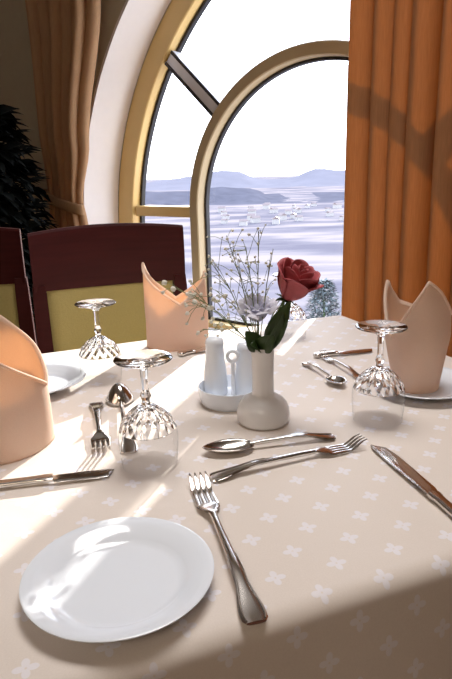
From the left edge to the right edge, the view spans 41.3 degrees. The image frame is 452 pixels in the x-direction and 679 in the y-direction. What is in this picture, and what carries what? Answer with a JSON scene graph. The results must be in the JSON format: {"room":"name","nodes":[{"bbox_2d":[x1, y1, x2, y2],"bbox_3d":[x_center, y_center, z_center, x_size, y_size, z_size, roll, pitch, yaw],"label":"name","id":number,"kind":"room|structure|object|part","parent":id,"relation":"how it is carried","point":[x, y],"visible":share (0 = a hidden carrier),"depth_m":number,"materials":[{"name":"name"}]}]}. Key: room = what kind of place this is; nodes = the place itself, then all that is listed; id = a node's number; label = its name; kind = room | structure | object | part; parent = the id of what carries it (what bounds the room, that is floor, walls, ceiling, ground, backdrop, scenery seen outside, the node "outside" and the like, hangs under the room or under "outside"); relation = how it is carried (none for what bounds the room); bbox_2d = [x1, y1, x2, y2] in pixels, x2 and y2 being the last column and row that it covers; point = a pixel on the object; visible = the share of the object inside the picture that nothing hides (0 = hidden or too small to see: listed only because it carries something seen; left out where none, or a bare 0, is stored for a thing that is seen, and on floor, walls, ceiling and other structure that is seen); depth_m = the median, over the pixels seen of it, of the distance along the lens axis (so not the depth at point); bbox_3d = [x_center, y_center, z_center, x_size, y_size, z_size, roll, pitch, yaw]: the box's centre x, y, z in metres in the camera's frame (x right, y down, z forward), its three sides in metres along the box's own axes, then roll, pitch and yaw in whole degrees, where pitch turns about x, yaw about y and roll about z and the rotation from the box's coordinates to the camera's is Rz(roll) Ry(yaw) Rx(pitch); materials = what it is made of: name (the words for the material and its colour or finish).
{"room":"restaurant dining room","nodes":[
{"label":"restaurant dining room","id":0,"kind":"room"},
{"bbox_2d":[0,0,171,284],"bbox_3d":[0.734,-0.729,1.646,6.200,2.600,0.330,10,20,36],"label":"wall","id":1,"kind":"structure","parent":0,"point":[17,89],"depth_m":2.60,"materials":[{"name":"paint"}]},
{"bbox_2d":[25,0,100,228],"bbox_3d":[-0.599,-0.866,2.332,0.558,2.500,0.093,11,20,37],"label":"curtain","id":2,"kind":"object","parent":1,"relation":"hanging from","point":[63,34],"visible":0.61,"depth_m":2.32,"materials":[{"name":"orange fabric"}]},
{"bbox_2d":[83,0,170,224],"bbox_3d":[0.422,-0.697,1.811,2.500,1.615,0.193,10,20,36],"label":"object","id":3,"kind":"structure","parent":1,"relation":"attached to","point":[137,23],"depth_m":2.43,"materials":[{"name":"paint"}]},
{"bbox_2d":[119,0,348,329],"bbox_3d":[0.513,-0.726,1.925,2.476,1.603,0.100,10,20,36],"label":"window","id":4,"kind":"structure","parent":1,"relation":"in","point":[165,57],"depth_m":2.37,"materials":[{"name":"gold metal"}]},
{"bbox_3d":[0.513,-0.726,1.925,2.476,1.603,0.100,10,20,36],"label":"frame","id":5,"kind":"part","parent":4,"relation":"part of","materials":[{"name":"gold metal"}]},
{"bbox_3d":[0.315,-0.498,2.135,1.124,1.017,0.072,10,20,36],"label":"ring frame","id":6,"kind":"part","parent":4,"relation":"part of","materials":[{"name":"brown metal"}]},
{"bbox_2d":[342,0,451,356],"bbox_3d":[0.790,-0.565,1.139,1.204,2.500,0.098,10,20,36],"label":"curtain","id":7,"kind":"object","parent":1,"relation":"hanging from","point":[398,209],"visible":0.41,"depth_m":1.45,"materials":[{"name":"fabric"}]},
{"bbox_3d":[-0.692,1.127,0.197,8.044,0.100,7.860,-2,16,0],"label":"floor","id":8,"kind":"structure","parent":0,"visible":0},
{"bbox_2d":[0,227,36,344],"bbox_3d":[-0.699,0.198,1.562,0.418,0.940,0.471,-5,16,-12],"label":"dining chair","id":9,"kind":"object","parent":8,"relation":"on","point":[15,299],"visible":0.35,"depth_m":1.63,"materials":[{"name":"brown wood"}]},
{"bbox_3d":[-0.736,-0.015,1.655,0.328,0.300,0.057,-5,16,-12],"label":"panel","id":10,"kind":"part","parent":9,"relation":"part of","materials":[{"name":"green fabric"}]},
{"bbox_3d":[-0.741,-0.216,1.594,0.390,0.160,0.072,-5,16,-12],"label":"crest rail","id":11,"kind":"part","parent":9,"relation":"part of","materials":[{"name":"brown wood"}]},
{"bbox_3d":[-0.553,0.203,1.785,0.046,0.800,0.119,-5,16,-12],"label":"leg","id":12,"kind":"part","parent":9,"relation":"part of","materials":[{"name":"brown wood"}]},
{"bbox_2d":[0,104,58,345],"bbox_3d":[-0.886,-0.162,2.190,0.622,1.298,0.628,-2,16,0],"label":"potted plant","id":13,"kind":"object","parent":8,"relation":"on","point":[13,169],"visible":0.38,"depth_m":2.05,"materials":[{"name":"green plant"}]},
{"bbox_2d":[27,223,186,353],"bbox_3d":[-0.246,0.194,1.534,0.418,0.940,0.471,-7,17,-18],"label":"dining chair","id":14,"kind":"object","parent":8,"relation":"on","point":[73,264],"visible":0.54,"depth_m":1.57,"materials":[{"name":"brown wood"}]},
{"bbox_3d":[-0.478,0.238,1.655,0.046,0.800,0.119,-7,17,-18],"label":"leg","id":15,"kind":"part","parent":14,"relation":"part of","materials":[{"name":"brown wood"}]},
{"bbox_3d":[-0.305,-0.218,1.561,0.390,0.160,0.072,-7,17,-18],"label":"crest rail","id":16,"kind":"part","parent":14,"relation":"part of","materials":[{"name":"brown wood"}]},
{"bbox_3d":[-0.301,-0.017,1.621,0.328,0.300,0.057,-7,17,-18],"label":"panel","id":17,"kind":"part","parent":14,"relation":"part of","materials":[{"name":"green fabric"}]},
{"bbox_3d":[-0.128,0.196,1.771,0.046,0.800,0.119,-7,17,-18],"label":"leg","id":18,"kind":"part","parent":14,"relation":"part of","materials":[{"name":"brown wood"}]},
{"bbox_3d":[-0.112,0.472,0.896,1.137,0.748,0.786,-8,17,-21],"label":"dining table","id":19,"kind":"object","parent":8,"relation":"on","visible":0},
{"bbox_2d":[0,316,451,678],"bbox_3d":[-0.118,0.262,0.836,1.261,0.316,0.910,-8,17,-21],"label":"tablecloth","id":20,"kind":"object","parent":19,"relation":"on","point":[348,561],"visible":0.65,"depth_m":0.57,"materials":[{"name":"beige fabric"}]},
{"bbox_2d":[0,315,54,464],"bbox_3d":[-0.275,0.055,0.720,0.122,0.152,0.126,-2,16,0],"label":"napkin","id":21,"kind":"object","parent":20,"relation":"on","point":[26,419],"visible":1,"depth_m":0.70,"materials":[{"name":"fabric"}]},
{"bbox_2d":[0,469,113,488],"bbox_3d":[-0.232,0.153,0.635,0.223,0.008,0.020,-5,16,-12],"label":"knife","id":22,"kind":"object","parent":20,"relation":"on","point":[93,474],"visible":1,"depth_m":0.64,"materials":[{"name":"silver metal"}]},
{"bbox_3d":[-0.263,0.156,0.629,0.158,0.008,0.017,-5,16,-12],"label":"handle","id":23,"kind":"part","parent":22,"relation":"part of","materials":[{"name":"silver metal"}]},
{"bbox_3d":[-0.155,0.148,0.651,0.067,0.004,0.020,-5,16,-12],"label":"blade","id":24,"kind":"part","parent":22,"relation":"part of","materials":[{"name":"silver metal"}]},
{"bbox_2d":[45,362,85,393],"bbox_3d":[-0.296,0.067,0.932,0.156,0.016,0.156,-2,16,0],"label":"plate","id":25,"kind":"object","parent":20,"relation":"on","point":[61,375],"visible":0.37,"depth_m":0.96,"materials":[{"name":"white ceramic"}]},
{"bbox_2d":[74,298,119,359],"bbox_3d":[-0.200,0.003,0.943,0.067,0.126,0.067,-10,18,-27],"label":"goblet","id":26,"kind":"object","parent":20,"relation":"on","point":[98,346],"visible":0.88,"depth_m":0.93,"materials":[{"name":"clear glass"}]},
{"bbox_3d":[-0.201,-0.025,0.935,0.011,0.041,0.011,-3,16,-6],"label":"stem","id":27,"kind":"part","parent":26,"relation":"part of","materials":[{"name":"clear glass"}]},
{"bbox_2d":[79,335,119,359],"bbox_3d":[-0.200,0.008,0.945,0.064,0.029,0.064,-10,18,-27],"label":"bowl","id":28,"kind":"object","parent":26,"relation":"on","point":[97,347],"depth_m":0.93,"materials":[{"name":"clear glass"}]},
{"bbox_2d":[89,401,110,449],"bbox_3d":[-0.165,0.108,0.776,0.024,0.012,0.169,-5,16,-13],"label":"fork","id":29,"kind":"object","parent":20,"relation":"on","point":[99,436],"visible":1,"depth_m":0.75,"materials":[{"name":"silver metal"}]},
{"bbox_3d":[-0.172,0.102,0.803,0.021,0.010,0.111,-5,16,-13],"label":"handle","id":30,"kind":"part","parent":29,"relation":"part of","materials":[{"name":"silver metal"}]},
{"bbox_2d":[19,517,213,642],"bbox_3d":[-0.085,0.190,0.479,0.151,0.016,0.151,-2,16,0],"label":"plate","id":31,"kind":"object","parent":20,"relation":"on","point":[123,578],"visible":1,"depth_m":0.48,"materials":[{"name":"white ceramic"}]},
{"bbox_2d":[105,382,137,453],"bbox_3d":[-0.136,0.095,0.793,0.041,0.027,0.200,-5,16,-12],"label":"spoon","id":32,"kind":"object","parent":20,"relation":"on","point":[120,395],"visible":0.84,"depth_m":0.85,"materials":[{"name":"silver metal"}]},
{"bbox_2d":[105,382,133,405],"bbox_3d":[-0.154,0.075,0.864,0.041,0.026,0.048,-5,16,-12],"label":"bowl","id":33,"kind":"object","parent":32,"relation":"on","point":[119,393],"depth_m":0.85,"materials":[{"name":"silver metal"}]},
{"bbox_3d":[-0.131,0.108,0.774,0.020,0.011,0.156,-5,16,-12],"label":"handle","id":34,"kind":"part","parent":32,"relation":"part of","materials":[{"name":"silver metal"}]},
{"bbox_2d":[113,349,178,462],"bbox_3d":[-0.088,0.080,0.663,0.067,0.126,0.067,-3,16,-5],"label":"goblet","id":35,"kind":"object","parent":20,"relation":"on","point":[148,420],"visible":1,"depth_m":0.65,"materials":[{"name":"clear glass"}]},
{"bbox_3d":[-0.089,0.051,0.655,0.011,0.041,0.011,-10,18,-27],"label":"stem","id":36,"kind":"part","parent":35,"relation":"part of","materials":[{"name":"clear glass"}]},
{"bbox_2d":[118,402,176,440],"bbox_3d":[-0.088,0.085,0.665,0.064,0.029,0.064,-3,16,-6],"label":"bowl","id":37,"kind":"object","parent":35,"relation":"on","point":[146,420],"depth_m":0.65,"materials":[{"name":"clear glass"}]},
{"bbox_2d":[141,262,208,351],"bbox_3d":[-0.093,-0.065,1.108,0.120,0.160,0.080,-2,16,0],"label":"napkin","id":38,"kind":"object","parent":20,"relation":"on","point":[166,329],"visible":0.89,"depth_m":1.09,"materials":[{"name":"fabric"}]},
{"bbox_2d":[177,348,204,355],"bbox_3d":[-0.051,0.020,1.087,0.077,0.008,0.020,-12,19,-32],"label":"knife","id":39,"kind":"object","parent":20,"relation":"on","point":[189,351],"visible":0.77,"depth_m":1.07,"materials":[{"name":"silver metal"}]},
{"bbox_3d":[-0.071,0.023,1.075,0.031,0.008,0.017,-12,19,-31],"label":"handle","id":40,"kind":"part","parent":39,"relation":"part of","materials":[{"name":"silver metal"}]},
{"bbox_3d":[-0.039,0.018,1.095,0.048,0.004,0.020,-12,19,-31],"label":"blade","id":41,"kind":"part","parent":39,"relation":"part of","materials":[{"name":"silver metal"}]},
{"bbox_2d":[198,349,247,411],"bbox_3d":[0.004,0.051,0.846,0.089,0.078,0.089,-2,16,0],"label":"dish","id":42,"kind":"object","parent":20,"relation":"on","point":[230,401],"visible":0.58,"depth_m":0.82,"materials":[{"name":"white"}]},
{"bbox_2d":[204,335,227,395],"bbox_3d":[-0.015,0.037,0.859,0.035,0.086,0.035,-2,16,0],"label":"shaker","id":43,"kind":"object","parent":42,"relation":"in","point":[215,372],"visible":0.91,"depth_m":0.85,"materials":[{"name":"white ceramic"}]},
{"bbox_2d":[198,374,247,411],"bbox_3d":[0.005,0.076,0.854,0.089,0.025,0.089,-2,16,0],"label":"bowl","id":44,"kind":"object","parent":42,"relation":"on","point":[229,402],"depth_m":0.82,"materials":[{"name":"white ceramic"}]},
{"bbox_3d":[0.010,0.049,0.843,0.020,0.072,0.007,-2,16,0],"label":"handle","id":45,"kind":"part","parent":42,"relation":"part of","materials":[{"name":"white"}]},
{"bbox_2d":[235,341,251,394],"bbox_3d":[0.029,0.040,0.856,0.035,0.078,0.035,-2,16,0],"label":"shaker","id":46,"kind":"object","parent":42,"relation":"in","point":[243,367],"visible":0.56,"depth_m":0.84,"materials":[{"name":"white ceramic"}]},
{"bbox_2d":[189,471,267,624],"bbox_3d":[-0.004,0.173,0.533,0.023,0.012,0.213,-5,16,-13],"label":"fork","id":47,"kind":"object","parent":20,"relation":"on","point":[251,610],"visible":1,"depth_m":0.48,"materials":[{"name":"silver metal"}]},
{"bbox_3d":[0.005,0.183,0.500,0.021,0.010,0.141,-5,16,-13],"label":"handle","id":48,"kind":"part","parent":47,"relation":"part of","materials":[{"name":"silver metal"}]},
{"bbox_2d":[237,349,289,430],"bbox_3d":[0.048,0.058,0.774,0.069,0.102,0.069,-2,16,0],"label":"bud vase","id":49,"kind":"object","parent":20,"relation":"on","point":[262,408],"visible":0.94,"depth_m":0.76,"materials":[{"name":"white ceramic"}]},
{"bbox_2d":[161,224,280,349],"bbox_3d":[0.010,-0.048,0.763,0.183,0.193,0.057,-2,16,-3],"label":"breath","id":50,"kind":"object","parent":49,"relation":"in","point":[189,294],"visible":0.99,"depth_m":0.75,"materials":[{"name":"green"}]},
{"bbox_2d":[236,292,277,333],"bbox_3d":[0.040,-0.003,0.772,0.054,0.116,0.055,-2,16,0],"label":"flower","id":51,"kind":"object","parent":49,"relation":"in","point":[270,306],"visible":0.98,"depth_m":0.76,"materials":[{"name":"white plant"}]},
{"bbox_2d":[245,257,323,353],"bbox_3d":[0.074,-0.016,0.733,0.095,0.165,0.058,-7,17,-19],"label":"rose","id":52,"kind":"object","parent":49,"relation":"in","point":[296,278],"visible":1,"depth_m":0.73,"materials":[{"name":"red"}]},
{"bbox_2d":[202,432,335,453],"bbox_3d":[0.052,0.122,0.712,0.162,0.012,0.033,-5,16,-12],"label":"spoon","id":53,"kind":"object","parent":20,"relation":"on","point":[232,445],"visible":1,"depth_m":0.71,"materials":[{"name":"silver metal"}]},
{"bbox_2d":[202,438,253,453],"bbox_3d":[0.003,0.127,0.702,0.062,0.010,0.033,-5,16,-12],"label":"bowl","id":54,"kind":"object","parent":53,"relation":"on","point":[232,445],"depth_m":0.71,"materials":[{"name":"silver metal"}]},
{"bbox_3d":[0.080,0.119,0.718,0.105,0.011,0.016,-5,16,-12],"label":"handle","id":55,"kind":"part","parent":53,"relation":"part of","materials":[{"name":"silver metal"}]},
{"bbox_2d":[209,434,366,481],"bbox_3d":[0.073,0.132,0.672,0.192,0.012,0.021,-8,17,-21],"label":"fork","id":56,"kind":"object","parent":20,"relation":"on","point":[223,474],"visible":1,"depth_m":0.67,"materials":[{"name":"silver metal"}]},
{"bbox_3d":[0.043,0.137,0.661,0.127,0.010,0.019,-8,17,-21],"label":"handle","id":57,"kind":"part","parent":56,"relation":"part of","materials":[{"name":"silver metal"}]},
{"bbox_2d":[272,272,306,325],"bbox_3d":[0.120,-0.063,1.142,0.067,0.126,0.067,-6,17,-16],"label":"goblet","id":58,"kind":"object","parent":20,"relation":"on","point":[296,312],"visible":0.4,"depth_m":1.12,"materials":[{"name":"clear glass"}]},
{"bbox_2d":[272,302,305,320],"bbox_3d":[0.120,-0.057,1.144,0.064,0.029,0.064,-6,17,-17],"label":"bowl","id":59,"kind":"object","parent":58,"relation":"on","point":[296,312],"depth_m":1.12,"materials":[{"name":"clear glass"}]},
{"bbox_2d":[302,362,346,385],"bbox_3d":[0.153,0.052,0.946,0.030,0.012,0.128,-7,17,-19],"label":"spoon","id":60,"kind":"object","parent":20,"relation":"on","point":[335,380],"visible":1,"depth_m":0.92,"materials":[{"name":"silver metal"}]},
{"bbox_3d":[0.146,0.047,0.963,0.013,0.011,0.091,-7,17,-19],"label":"handle","id":61,"kind":"part","parent":60,"relation":"part of","materials":[{"name":"silver metal"}]},
{"bbox_2d":[325,376,346,385],"bbox_3d":[0.167,0.064,0.907,0.030,0.010,0.042,-7,17,-19],"label":"bowl","id":62,"kind":"object","parent":60,"relation":"on","point":[335,380],"depth_m":0.91,"materials":[{"name":"silver metal"}]},
{"bbox_2d":[320,350,359,378],"bbox_3d":[0.187,0.040,0.981,0.014,0.012,0.128,-7,17,-17],"label":"fork","id":63,"kind":"object","parent":20,"relation":"on","point":[354,373],"visible":0.95,"depth_m":0.98,"materials":[{"name":"silver metal"}]},
{"bbox_3d":[0.194,0.047,0.961,0.012,0.010,0.084,-7,17,-17],"label":"handle","id":64,"kind":"part","parent":63,"relation":"part of","materials":[{"name":"silver metal"}]},
{"bbox_2d":[313,349,371,357],"bbox_3d":[0.208,0.022,1.052,0.114,0.008,0.020,-6,16,-15],"label":"knife","id":65,"kind":"object","parent":20,"relation":"on","point":[330,353],"visible":1,"depth_m":1.04,"materials":[{"name":"silver metal"}]},
{"bbox_3d":[0.174,0.025,1.044,0.043,0.008,0.017,-6,16,-15],"label":"handle","id":66,"kind":"part","parent":65,"relation":"part of","materials":[{"name":"silver metal"}]},
{"bbox_3d":[0.228,0.021,1.057,0.073,0.004,0.020,-6,16,-15],"label":"blade","id":67,"kind":"part","parent":65,"relation":"part of","materials":[{"name":"silver metal"}]},
{"bbox_2d":[352,320,407,414],"bbox_3d":[0.195,0.043,0.764,0.067,0.126,0.067,11,20,37],"label":"goblet","id":68,"kind":"object","parent":20,"relation":"on","point":[379,380],"visible":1,"depth_m":0.75,"materials":[{"name":"clear glass"}]},
{"bbox_2d":[353,366,404,396],"bbox_3d":[0.195,0.048,0.766,0.064,0.029,0.064,11,20,37],"label":"bowl","id":69,"kind":"object","parent":68,"relation":"on","point":[376,381],"depth_m":0.75,"materials":[{"name":"clear glass"}]},
{"bbox_3d":[0.195,0.015,0.756,0.011,0.041,0.011,-10,18,-28],"label":"stem","id":70,"kind":"part","parent":68,"relation":"part of","materials":[{"name":"clear glass"}]},
{"bbox_2d":[370,444,451,516],"bbox_3d":[0.206,0.153,0.594,0.020,0.008,0.239,-5,16,-13],"label":"knife","id":71,"kind":"object","parent":20,"relation":"on","point":[393,459],"visible":1,"depth_m":0.62,"materials":[{"name":"silver metal"}]},
{"bbox_3d":[0.191,0.138,0.649,0.020,0.004,0.122,-5,16,-13],"label":"blade","id":72,"kind":"part","parent":71,"relation":"part of","materials":[{"name":"silver metal"}]},
{"bbox_3d":[0.220,0.168,0.538,0.017,0.008,0.119,-5,16,-13],"label":"handle","id":73,"kind":"part","parent":71,"relation":"part of","materials":[{"name":"silver metal"}]},
{"bbox_2d":[386,366,451,399],"bbox_3d":[0.287,0.066,0.879,0.148,0.016,0.148,-2,16,0],"label":"plate","id":74,"kind":"object","parent":20,"relation":"on","point":[444,391],"visible":0.37,"depth_m":0.86,"materials":[{"name":"white ceramic"}]},
{"bbox_2d":[383,280,451,393],"bbox_3d":[0.273,-0.011,0.860,0.094,0.165,0.099,-4,16,-8],"label":"napkin","id":75,"kind":"object","parent":74,"relation":"on","point":[417,354],"visible":0.83,"depth_m":0.83,"materials":[{"name":"fabric"}]},
{"label":"outside","id":76,"kind":"structure","parent":0,"visible":0},
{"bbox_2d":[145,176,344,323],"bbox_3d":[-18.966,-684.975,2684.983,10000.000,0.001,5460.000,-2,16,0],"label":"ground","id":77,"kind":"structure","parent":76,"point":[317,240],"depth_m":636.21,"materials":[{"name":"white snow"}]},
{"bbox_2d":[218,206,225,212],"bbox_3d":[-7.872,-235.966,1087.349,14.067,10.870,11.510,-1,16,3],"label":"house","id":78,"kind":"structure","parent":77,"relation":"on","point":[220,208],"depth_m":1083.02,"materials":[{"name":"grey"}]},
{"bbox_2d":[221,219,227,223],"bbox_3d":[-2.465,-170.905,865.694,8.873,6.856,7.260,10,20,35],"label":"house","id":79,"kind":"structure","parent":77,"relation":"on","point":[223,221],"depth_m":863.46,"materials":[{"name":"grey"}]},
{"bbox_2d":[221,214,229,218],"bbox_3d":[-0.780,-191.580,936.054,10.343,7.992,8.462,12,21,40],"label":"house","id":80,"kind":"structure","parent":77,"relation":"on","point":[224,216],"depth_m":933.17,"materials":[{"name":"grey"}]},
{"bbox_2d":[239,219,247,225],"bbox_3d":[24.137,-161.624,827.792,10.802,8.347,8.838,3,17,16],"label":"house","id":81,"kind":"structure","parent":77,"relation":"on","point":[242,222],"depth_m":824.92,"materials":[{"name":"grey"}]},
{"bbox_2d":[247,213,254,220],"bbox_3d":[37.945,-185.504,907.200,13.003,10.047,10.638,0,16,5],"label":"house","id":82,"kind":"structure","parent":77,"relation":"on","point":[249,215],"depth_m":903.57,"materials":[{"name":"grey"}]},
{"bbox_2d":[248,209,256,215],"bbox_3d":[43.445,-212.242,998.764,14.272,11.028,11.677,-1,16,0],"label":"house","id":83,"kind":"structure","parent":77,"relation":"on","point":[249,210],"depth_m":993.84,"materials":[{"name":"grey"}]},
{"bbox_2d":[250,215,260,222],"bbox_3d":[42.321,-172.956,862.656,13.044,10.079,10.672,-6,17,-16],"label":"house","id":84,"kind":"structure","parent":77,"relation":"on","point":[253,219],"depth_m":859.04,"materials":[{"name":"grey"}]},
{"bbox_2d":[262,203,269,208],"bbox_3d":[76.267,-254.366,1144.875,13.292,10.271,10.876,0,16,7],"label":"house","id":85,"kind":"structure","parent":77,"relation":"on","point":[265,205],"depth_m":1140.83,"materials":[{"name":"grey"}]},
{"bbox_2d":[270,207,277,212],"bbox_3d":[82.683,-223.573,1037.195,12.531,9.683,10.252,-12,19,-33],"label":"house","id":86,"kind":"structure","parent":77,"relation":"on","point":[272,209],"depth_m":1034.06,"materials":[{"name":"grey"}]},
{"bbox_2d":[272,216,279,223],"bbox_3d":[69.869,-166.959,838.611,10.849,10.246,13.260,1,16,10],"label":"house","id":87,"kind":"structure","parent":77,"relation":"on","point":[276,220],"depth_m":833.43,"materials":[{"name":"grey"}]},
{"bbox_2d":[277,213,286,219],"bbox_3d":[83.869,-183.737,896.627,10.582,9.994,12.934,-8,17,-22],"label":"house","id":88,"kind":"structure","parent":77,"relation":"on","point":[282,216],"depth_m":892.17,"materials":[{"name":"grey"}]},
{"bbox_2d":[285,209,291,214],"bbox_3d":[103.489,-212.075,997.277,10.773,8.325,8.815,2,16,13],"label":"house","id":89,"kind":"structure","parent":77,"relation":"on","point":[287,211],"depth_m":994.32,"materials":[{"name":"grey"}]},
{"bbox_2d":[290,213,296,218],"bbox_3d":[103.476,-189.679,918.753,8.747,8.261,10.691,5,17,22],"label":"house","id":90,"kind":"structure","parent":77,"relation":"on","point":[292,216],"depth_m":914.67,"materials":[{"name":"grey"}]},
{"bbox_2d":[295,215,302,220],"bbox_3d":[106.667,-177.720,876.747,10.477,8.096,8.572,-8,17,-20],"label":"house","id":91,"kind":"structure","parent":77,"relation":"on","point":[297,217],"depth_m":874.06,"materials":[{"name":"grey"}]},
{"bbox_2d":[296,207,301,212],"bbox_3d":[123.697,-220.247,1022.175,9.877,9.329,12.072,-2,16,0],"label":"house","id":92,"kind":"structure","parent":77,"relation":"on","point":[298,210],"depth_m":1016.91,"materials":[{"name":"grey"}]},
{"bbox_2d":[326,211,333,215],"bbox_3d":[163.136,-197.717,941.724,10.302,7.961,8.429,-14,20,-36],"label":"house","id":93,"kind":"structure","parent":77,"relation":"on","point":[328,213],"depth_m":938.88,"materials":[{"name":"grey"}]},
{"bbox_2d":[333,202,341,208],"bbox_3d":[204.803,-246.731,1104.608,13.971,10.796,11.431,-13,19,-34],"label":"house","id":94,"kind":"structure","parent":77,"relation":"on","point":[338,205],"depth_m":1101.15,"materials":[{"name":"grey"}]},
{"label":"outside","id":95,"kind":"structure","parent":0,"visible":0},
{"bbox_3d":[0.100,3.628,12.158,28.000,4.500,13.600,-2,16,0],"label":"terrace","id":96,"kind":"object","parent":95,"visible":0},
{"bbox_2d":[303,278,340,319],"bbox_3d":[2.213,-0.304,13.630,1.070,2.187,1.021,-2,16,0],"label":"shrub","id":97,"kind":"object","parent":96,"relation":"on","point":[321,294],"visible":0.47,"depth_m":13.37,"materials":[{"name":"green plant"}]},
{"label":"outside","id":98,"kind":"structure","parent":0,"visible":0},
{"bbox_2d":[146,169,344,190],"bbox_3d":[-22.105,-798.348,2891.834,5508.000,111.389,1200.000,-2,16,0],"label":"hill","id":99,"kind":"structure","parent":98,"point":[315,177],"depth_m":2595.49,"materials":[{"name":"white snow"}]},
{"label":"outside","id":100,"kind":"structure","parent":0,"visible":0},
{"bbox_2d":[145,187,344,205],"bbox_3d":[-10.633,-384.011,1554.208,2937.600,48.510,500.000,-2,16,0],"label":"hill","id":101,"kind":"structure","parent":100,"point":[218,195],"depth_m":1440.03,"materials":[{"name":"white snow"}]}
]}

